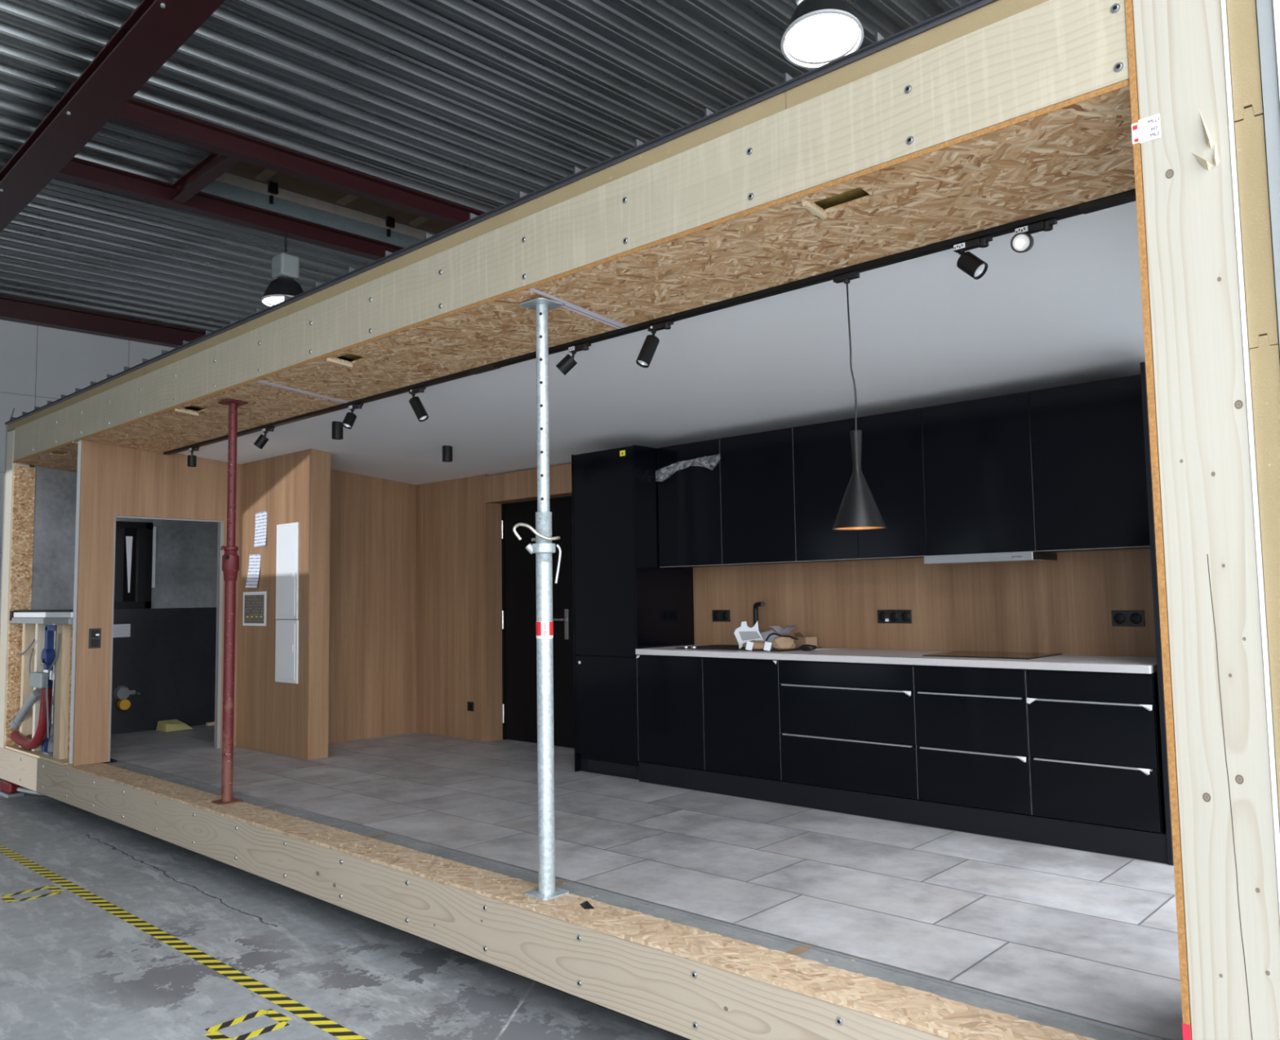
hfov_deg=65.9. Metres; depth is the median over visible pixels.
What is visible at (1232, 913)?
post
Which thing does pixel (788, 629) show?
leaflet
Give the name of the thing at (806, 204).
batten
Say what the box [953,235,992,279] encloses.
spotlight
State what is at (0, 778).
metal drip edge
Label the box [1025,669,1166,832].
base cabinet
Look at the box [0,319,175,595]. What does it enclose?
wall
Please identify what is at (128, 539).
paper strip
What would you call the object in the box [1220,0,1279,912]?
batten
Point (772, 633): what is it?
cable
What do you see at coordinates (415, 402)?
spotlight
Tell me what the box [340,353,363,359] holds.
mineral wool
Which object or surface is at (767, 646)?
paper tag
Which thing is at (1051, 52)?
header beam
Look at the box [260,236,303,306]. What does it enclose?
lamp
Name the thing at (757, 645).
crumpled paper
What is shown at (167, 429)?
board
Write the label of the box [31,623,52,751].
stud
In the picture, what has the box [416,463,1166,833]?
wall
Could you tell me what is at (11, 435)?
post
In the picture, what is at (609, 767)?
vent grille
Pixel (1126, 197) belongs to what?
track
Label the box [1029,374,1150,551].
upper cabinet
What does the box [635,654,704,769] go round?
base cabinet
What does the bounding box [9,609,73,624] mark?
frame rail
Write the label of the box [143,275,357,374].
strip
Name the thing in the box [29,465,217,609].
wall
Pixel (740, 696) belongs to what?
base cabinet
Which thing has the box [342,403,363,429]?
spotlight
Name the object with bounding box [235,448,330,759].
wall partition
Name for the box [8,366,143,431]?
strip
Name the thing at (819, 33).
lamp
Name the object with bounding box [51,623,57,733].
pipe
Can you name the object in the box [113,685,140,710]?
drain connection
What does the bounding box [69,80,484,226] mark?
steel purlin
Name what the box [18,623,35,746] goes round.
stud
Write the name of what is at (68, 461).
board
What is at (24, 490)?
board
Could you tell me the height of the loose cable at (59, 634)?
0.893 m
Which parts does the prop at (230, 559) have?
plate, head plate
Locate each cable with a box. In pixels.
[17,639,35,656]
[28,648,34,676]
[45,632,60,737]
[765,632,798,640]
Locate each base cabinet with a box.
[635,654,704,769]
[702,657,781,780]
[777,659,917,799]
[912,665,1031,814]
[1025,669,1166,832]
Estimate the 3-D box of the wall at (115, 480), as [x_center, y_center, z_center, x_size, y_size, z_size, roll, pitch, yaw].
[-3.568,0.718,9.192,0.195,2.659,3.100,-5,-6,43]
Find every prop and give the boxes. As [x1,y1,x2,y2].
[211,400,248,804]
[512,297,568,900]
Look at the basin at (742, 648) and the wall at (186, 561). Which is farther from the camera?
the wall at (186, 561)
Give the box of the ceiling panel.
[188,157,453,248]
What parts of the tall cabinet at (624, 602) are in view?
panel, door, door, panel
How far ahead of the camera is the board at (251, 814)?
6.51 m
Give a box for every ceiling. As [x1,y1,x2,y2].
[0,0,971,332]
[178,200,1145,484]
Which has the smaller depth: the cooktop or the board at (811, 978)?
the board at (811, 978)
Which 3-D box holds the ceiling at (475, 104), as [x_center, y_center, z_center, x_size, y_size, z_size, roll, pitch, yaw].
[-0.382,-3.761,4.122,24.398,0.102,21.000,-5,-6,44]
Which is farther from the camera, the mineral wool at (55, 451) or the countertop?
the mineral wool at (55, 451)
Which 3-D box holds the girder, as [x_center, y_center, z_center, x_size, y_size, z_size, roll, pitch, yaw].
[-0.721,-3.457,4.100,22.900,0.133,0.301,-5,-6,44]
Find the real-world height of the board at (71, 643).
1.130 m
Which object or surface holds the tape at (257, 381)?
attached to the board at (167, 429)
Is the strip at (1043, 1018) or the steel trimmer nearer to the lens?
the strip at (1043, 1018)
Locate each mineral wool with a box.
[50,450,68,454]
[189,405,205,409]
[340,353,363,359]
[813,187,870,209]
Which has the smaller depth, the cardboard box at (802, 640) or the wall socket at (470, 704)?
the cardboard box at (802, 640)
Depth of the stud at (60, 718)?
8.31 m
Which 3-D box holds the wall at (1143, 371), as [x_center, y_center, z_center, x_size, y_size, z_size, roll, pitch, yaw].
[2.649,0.433,4.887,0.020,2.360,0.640,-5,-6,43]
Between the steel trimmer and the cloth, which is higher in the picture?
the steel trimmer
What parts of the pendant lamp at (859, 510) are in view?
cord, lamp shade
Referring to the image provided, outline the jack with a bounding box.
[0,779,44,798]
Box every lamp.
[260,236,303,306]
[780,0,863,68]
[832,271,886,530]
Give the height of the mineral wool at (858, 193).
0.056 m
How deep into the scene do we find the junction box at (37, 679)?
8.56 m
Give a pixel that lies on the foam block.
(166, 726)
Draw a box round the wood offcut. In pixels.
[205,721,214,725]
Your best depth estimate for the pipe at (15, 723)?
8.85 m
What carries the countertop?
on the base cabinet at (670, 708)
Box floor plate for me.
[5,744,71,765]
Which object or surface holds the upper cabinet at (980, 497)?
attached to the wall at (1064, 605)
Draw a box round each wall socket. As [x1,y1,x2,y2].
[467,701,473,711]
[711,609,730,622]
[877,609,911,623]
[1111,610,1145,626]
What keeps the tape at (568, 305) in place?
attached to the board at (1079, 149)
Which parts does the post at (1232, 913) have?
strand board strip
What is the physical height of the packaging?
0.185 m
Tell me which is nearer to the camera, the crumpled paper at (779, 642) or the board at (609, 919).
the board at (609, 919)
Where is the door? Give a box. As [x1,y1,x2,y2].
[501,496,574,747]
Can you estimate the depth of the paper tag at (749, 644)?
6.40 m
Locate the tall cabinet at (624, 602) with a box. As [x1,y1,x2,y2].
[571,444,694,779]
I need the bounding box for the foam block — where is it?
[155,719,192,732]
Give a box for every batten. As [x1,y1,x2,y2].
[0,425,8,635]
[174,408,198,415]
[326,357,352,367]
[802,200,826,219]
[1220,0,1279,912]
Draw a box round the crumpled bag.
[760,630,781,648]
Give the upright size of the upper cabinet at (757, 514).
0.869 m
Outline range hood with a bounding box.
[924,551,1057,564]
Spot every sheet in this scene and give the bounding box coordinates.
[242,591,266,626]
[244,554,261,587]
[253,511,266,546]
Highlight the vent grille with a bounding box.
[587,760,635,775]
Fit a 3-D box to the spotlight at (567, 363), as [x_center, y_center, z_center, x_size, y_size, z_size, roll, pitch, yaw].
[-0.334,-0.816,5.041,0.204,0.146,0.083,-3,-5,21]
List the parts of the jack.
plate, lever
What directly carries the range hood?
attached to the upper cabinet at (980, 497)
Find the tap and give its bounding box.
[753,601,765,626]
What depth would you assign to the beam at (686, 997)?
4.25 m
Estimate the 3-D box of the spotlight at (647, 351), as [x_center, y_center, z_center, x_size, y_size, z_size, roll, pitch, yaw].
[0.067,-0.823,4.632,0.166,0.207,0.119,-5,-6,43]
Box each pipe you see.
[9,687,53,749]
[9,688,40,729]
[51,623,57,733]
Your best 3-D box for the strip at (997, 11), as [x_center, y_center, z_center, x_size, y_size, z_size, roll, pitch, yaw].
[0.938,-1.490,3.086,1.099,0.065,0.080,-5,-6,43]
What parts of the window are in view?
pane, sash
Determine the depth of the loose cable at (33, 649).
8.83 m
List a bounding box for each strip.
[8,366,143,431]
[105,761,1149,1039]
[125,536,132,592]
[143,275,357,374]
[151,526,155,587]
[357,92,786,286]
[786,0,1048,109]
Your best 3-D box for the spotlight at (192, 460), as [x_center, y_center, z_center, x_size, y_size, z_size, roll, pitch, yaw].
[-3.664,-0.520,8.114,0.149,0.153,0.068,-5,-6,43]
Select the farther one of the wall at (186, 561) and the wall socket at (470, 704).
the wall at (186, 561)
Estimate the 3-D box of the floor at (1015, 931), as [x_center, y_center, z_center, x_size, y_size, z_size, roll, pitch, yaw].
[-1.058,1.861,7.061,9.865,0.030,2.812,-5,-6,43]
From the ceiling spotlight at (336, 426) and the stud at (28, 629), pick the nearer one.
the ceiling spotlight at (336, 426)
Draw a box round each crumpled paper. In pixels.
[742,640,764,649]
[771,636,795,649]
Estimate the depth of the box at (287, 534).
8.34 m
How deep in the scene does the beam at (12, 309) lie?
13.63 m
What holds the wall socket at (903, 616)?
attached to the wall at (1064, 605)
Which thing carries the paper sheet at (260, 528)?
attached to the wall partition at (282, 718)
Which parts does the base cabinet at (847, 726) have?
drawer, drawer, drawer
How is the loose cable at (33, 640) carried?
attached to the stud at (28, 629)
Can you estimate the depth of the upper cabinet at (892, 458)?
6.01 m
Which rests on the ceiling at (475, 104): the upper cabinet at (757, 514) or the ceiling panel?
the ceiling panel
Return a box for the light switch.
[88,628,101,648]
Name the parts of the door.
lever, handle plate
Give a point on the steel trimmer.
(214, 165)
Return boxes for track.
[163,188,1136,454]
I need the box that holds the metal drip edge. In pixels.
[0,777,690,1039]
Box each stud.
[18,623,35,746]
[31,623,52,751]
[53,624,71,759]
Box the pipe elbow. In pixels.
[47,733,53,751]
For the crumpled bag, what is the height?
0.120 m
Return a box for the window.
[113,520,152,608]
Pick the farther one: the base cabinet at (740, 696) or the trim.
the trim
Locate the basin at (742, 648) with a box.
[739,647,797,650]
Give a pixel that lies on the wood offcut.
(210, 723)
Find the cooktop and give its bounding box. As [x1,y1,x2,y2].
[922,650,1062,659]
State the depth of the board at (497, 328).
5.23 m
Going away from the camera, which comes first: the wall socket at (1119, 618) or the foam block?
the wall socket at (1119, 618)
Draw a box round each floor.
[0,778,687,1039]
[110,724,1182,1039]
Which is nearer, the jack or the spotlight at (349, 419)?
the spotlight at (349, 419)
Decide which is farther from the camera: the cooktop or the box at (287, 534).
the box at (287, 534)
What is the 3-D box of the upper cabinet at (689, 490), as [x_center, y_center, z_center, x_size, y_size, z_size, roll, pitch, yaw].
[0.475,-0.101,7.099,0.572,0.869,0.394,-5,-6,43]
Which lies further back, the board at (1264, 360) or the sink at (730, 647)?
the sink at (730, 647)
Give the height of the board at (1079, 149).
0.066 m
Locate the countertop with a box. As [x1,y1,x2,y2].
[635,644,1157,673]
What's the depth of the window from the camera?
10.06 m
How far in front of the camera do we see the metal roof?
4.05 m
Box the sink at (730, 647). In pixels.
[675,644,822,651]
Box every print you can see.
[536,622,541,635]
[549,621,553,635]
[1132,124,1137,130]
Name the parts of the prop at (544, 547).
head plate, plate, handle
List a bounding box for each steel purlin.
[17,142,403,260]
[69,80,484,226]
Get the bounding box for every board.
[4,466,35,746]
[13,440,78,472]
[63,762,322,835]
[67,624,72,759]
[81,378,342,453]
[254,285,617,401]
[284,824,671,941]
[525,79,1135,325]
[630,921,1096,1039]
[639,761,1168,863]
[1226,0,1263,122]
[1234,106,1279,349]
[1248,334,1279,818]
[1256,0,1279,346]
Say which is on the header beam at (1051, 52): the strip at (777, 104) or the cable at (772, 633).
the strip at (777, 104)
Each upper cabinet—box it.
[657,438,743,567]
[719,427,822,564]
[792,408,928,561]
[921,391,1058,555]
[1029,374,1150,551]
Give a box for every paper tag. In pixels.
[745,641,753,650]
[763,641,772,651]
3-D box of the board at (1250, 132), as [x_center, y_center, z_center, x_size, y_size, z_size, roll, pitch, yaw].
[1.591,-0.724,2.518,0.062,0.606,0.195,-5,-6,43]
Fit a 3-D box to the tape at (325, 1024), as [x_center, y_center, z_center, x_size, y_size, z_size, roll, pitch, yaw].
[-4.042,2.342,6.631,12.800,0.001,0.072,-5,-6,43]
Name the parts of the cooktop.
edge frame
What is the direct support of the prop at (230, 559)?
on the board at (251, 814)
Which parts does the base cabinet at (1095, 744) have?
drawer, handle, drawer, handle, drawer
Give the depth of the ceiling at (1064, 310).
5.38 m
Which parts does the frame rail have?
rail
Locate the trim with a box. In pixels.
[108,515,223,761]
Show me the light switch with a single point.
(95, 634)
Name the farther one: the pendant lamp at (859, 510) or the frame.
the frame
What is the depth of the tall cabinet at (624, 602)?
7.12 m
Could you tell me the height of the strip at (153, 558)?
0.630 m
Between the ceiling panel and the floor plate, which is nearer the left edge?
the floor plate
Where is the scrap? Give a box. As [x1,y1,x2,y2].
[579,900,594,908]
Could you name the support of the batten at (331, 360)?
attached to the board at (497, 328)
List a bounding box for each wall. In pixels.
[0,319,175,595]
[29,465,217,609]
[69,440,240,765]
[328,469,416,743]
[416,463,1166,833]
[1139,361,1173,865]
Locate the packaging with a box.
[733,621,763,648]
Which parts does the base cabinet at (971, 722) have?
drawer, handle, handle, drawer, drawer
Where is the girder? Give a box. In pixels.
[0,0,225,232]
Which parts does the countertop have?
paper strip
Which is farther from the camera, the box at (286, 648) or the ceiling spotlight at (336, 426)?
the box at (286, 648)
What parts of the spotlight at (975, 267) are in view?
label plate, stem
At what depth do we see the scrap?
4.08 m
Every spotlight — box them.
[186,446,199,466]
[253,426,275,448]
[331,421,342,439]
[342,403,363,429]
[408,386,428,422]
[442,445,452,462]
[555,342,591,375]
[635,320,673,368]
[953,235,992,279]
[1010,217,1057,253]
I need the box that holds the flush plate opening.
[113,623,130,637]
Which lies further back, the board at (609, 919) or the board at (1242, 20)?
the board at (609, 919)
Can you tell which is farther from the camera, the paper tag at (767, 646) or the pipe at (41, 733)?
the pipe at (41, 733)
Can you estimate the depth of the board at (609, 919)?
4.49 m
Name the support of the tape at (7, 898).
on the floor at (71, 968)
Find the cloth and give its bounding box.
[797,644,817,650]
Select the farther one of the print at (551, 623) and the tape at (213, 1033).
the print at (551, 623)
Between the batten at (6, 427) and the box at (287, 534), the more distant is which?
the batten at (6, 427)
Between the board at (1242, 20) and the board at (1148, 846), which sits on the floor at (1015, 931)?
the board at (1148, 846)
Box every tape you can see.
[0,844,368,1039]
[0,885,64,902]
[204,1008,292,1039]
[254,380,348,403]
[528,288,628,328]
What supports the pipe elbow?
attached to the frame
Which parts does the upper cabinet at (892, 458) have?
door, door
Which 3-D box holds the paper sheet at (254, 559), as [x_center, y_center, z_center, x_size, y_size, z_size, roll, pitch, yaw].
[-3.433,0.453,8.760,0.215,0.297,0.031,-3,-4,43]
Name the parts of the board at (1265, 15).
facade edge strip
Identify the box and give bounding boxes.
[30,671,47,688]
[275,522,298,619]
[275,619,298,684]
[793,631,817,648]
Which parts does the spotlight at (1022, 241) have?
label plate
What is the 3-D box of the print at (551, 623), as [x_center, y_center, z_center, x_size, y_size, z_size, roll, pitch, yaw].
[-0.390,0.479,4.367,0.006,0.061,0.042,-3,-5,20]
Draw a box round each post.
[0,430,29,747]
[1124,0,1279,1039]
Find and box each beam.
[0,295,205,347]
[0,746,951,1039]
[13,0,1128,460]
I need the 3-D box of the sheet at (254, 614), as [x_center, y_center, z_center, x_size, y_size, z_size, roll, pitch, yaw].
[-3.415,0.786,8.741,0.430,0.300,0.006,-5,-6,43]
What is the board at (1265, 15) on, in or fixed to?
attached to the wall
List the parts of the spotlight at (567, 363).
label plate, stem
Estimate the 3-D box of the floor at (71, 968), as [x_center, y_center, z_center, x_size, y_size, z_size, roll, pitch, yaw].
[-0.712,2.141,4.083,25.000,0.100,21.000,-5,-6,44]
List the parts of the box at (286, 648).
door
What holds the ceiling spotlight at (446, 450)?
attached to the ceiling at (1064, 310)
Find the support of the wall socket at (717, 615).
attached to the wall at (1064, 605)
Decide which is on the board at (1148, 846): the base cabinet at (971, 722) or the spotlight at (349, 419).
the base cabinet at (971, 722)
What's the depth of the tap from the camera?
6.87 m
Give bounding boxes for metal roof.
[4,0,998,425]
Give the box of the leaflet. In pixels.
[768,625,799,634]
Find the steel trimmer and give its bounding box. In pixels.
[171,151,239,203]
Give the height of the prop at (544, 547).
2.613 m
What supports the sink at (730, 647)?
in the countertop
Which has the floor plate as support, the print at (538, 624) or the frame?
the frame
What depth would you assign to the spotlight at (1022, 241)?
3.43 m
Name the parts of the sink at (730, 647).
waste knob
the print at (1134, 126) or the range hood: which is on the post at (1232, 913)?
the print at (1134, 126)
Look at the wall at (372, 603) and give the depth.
9.33 m
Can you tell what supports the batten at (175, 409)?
attached to the board at (167, 429)
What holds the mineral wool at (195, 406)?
on the board at (167, 429)

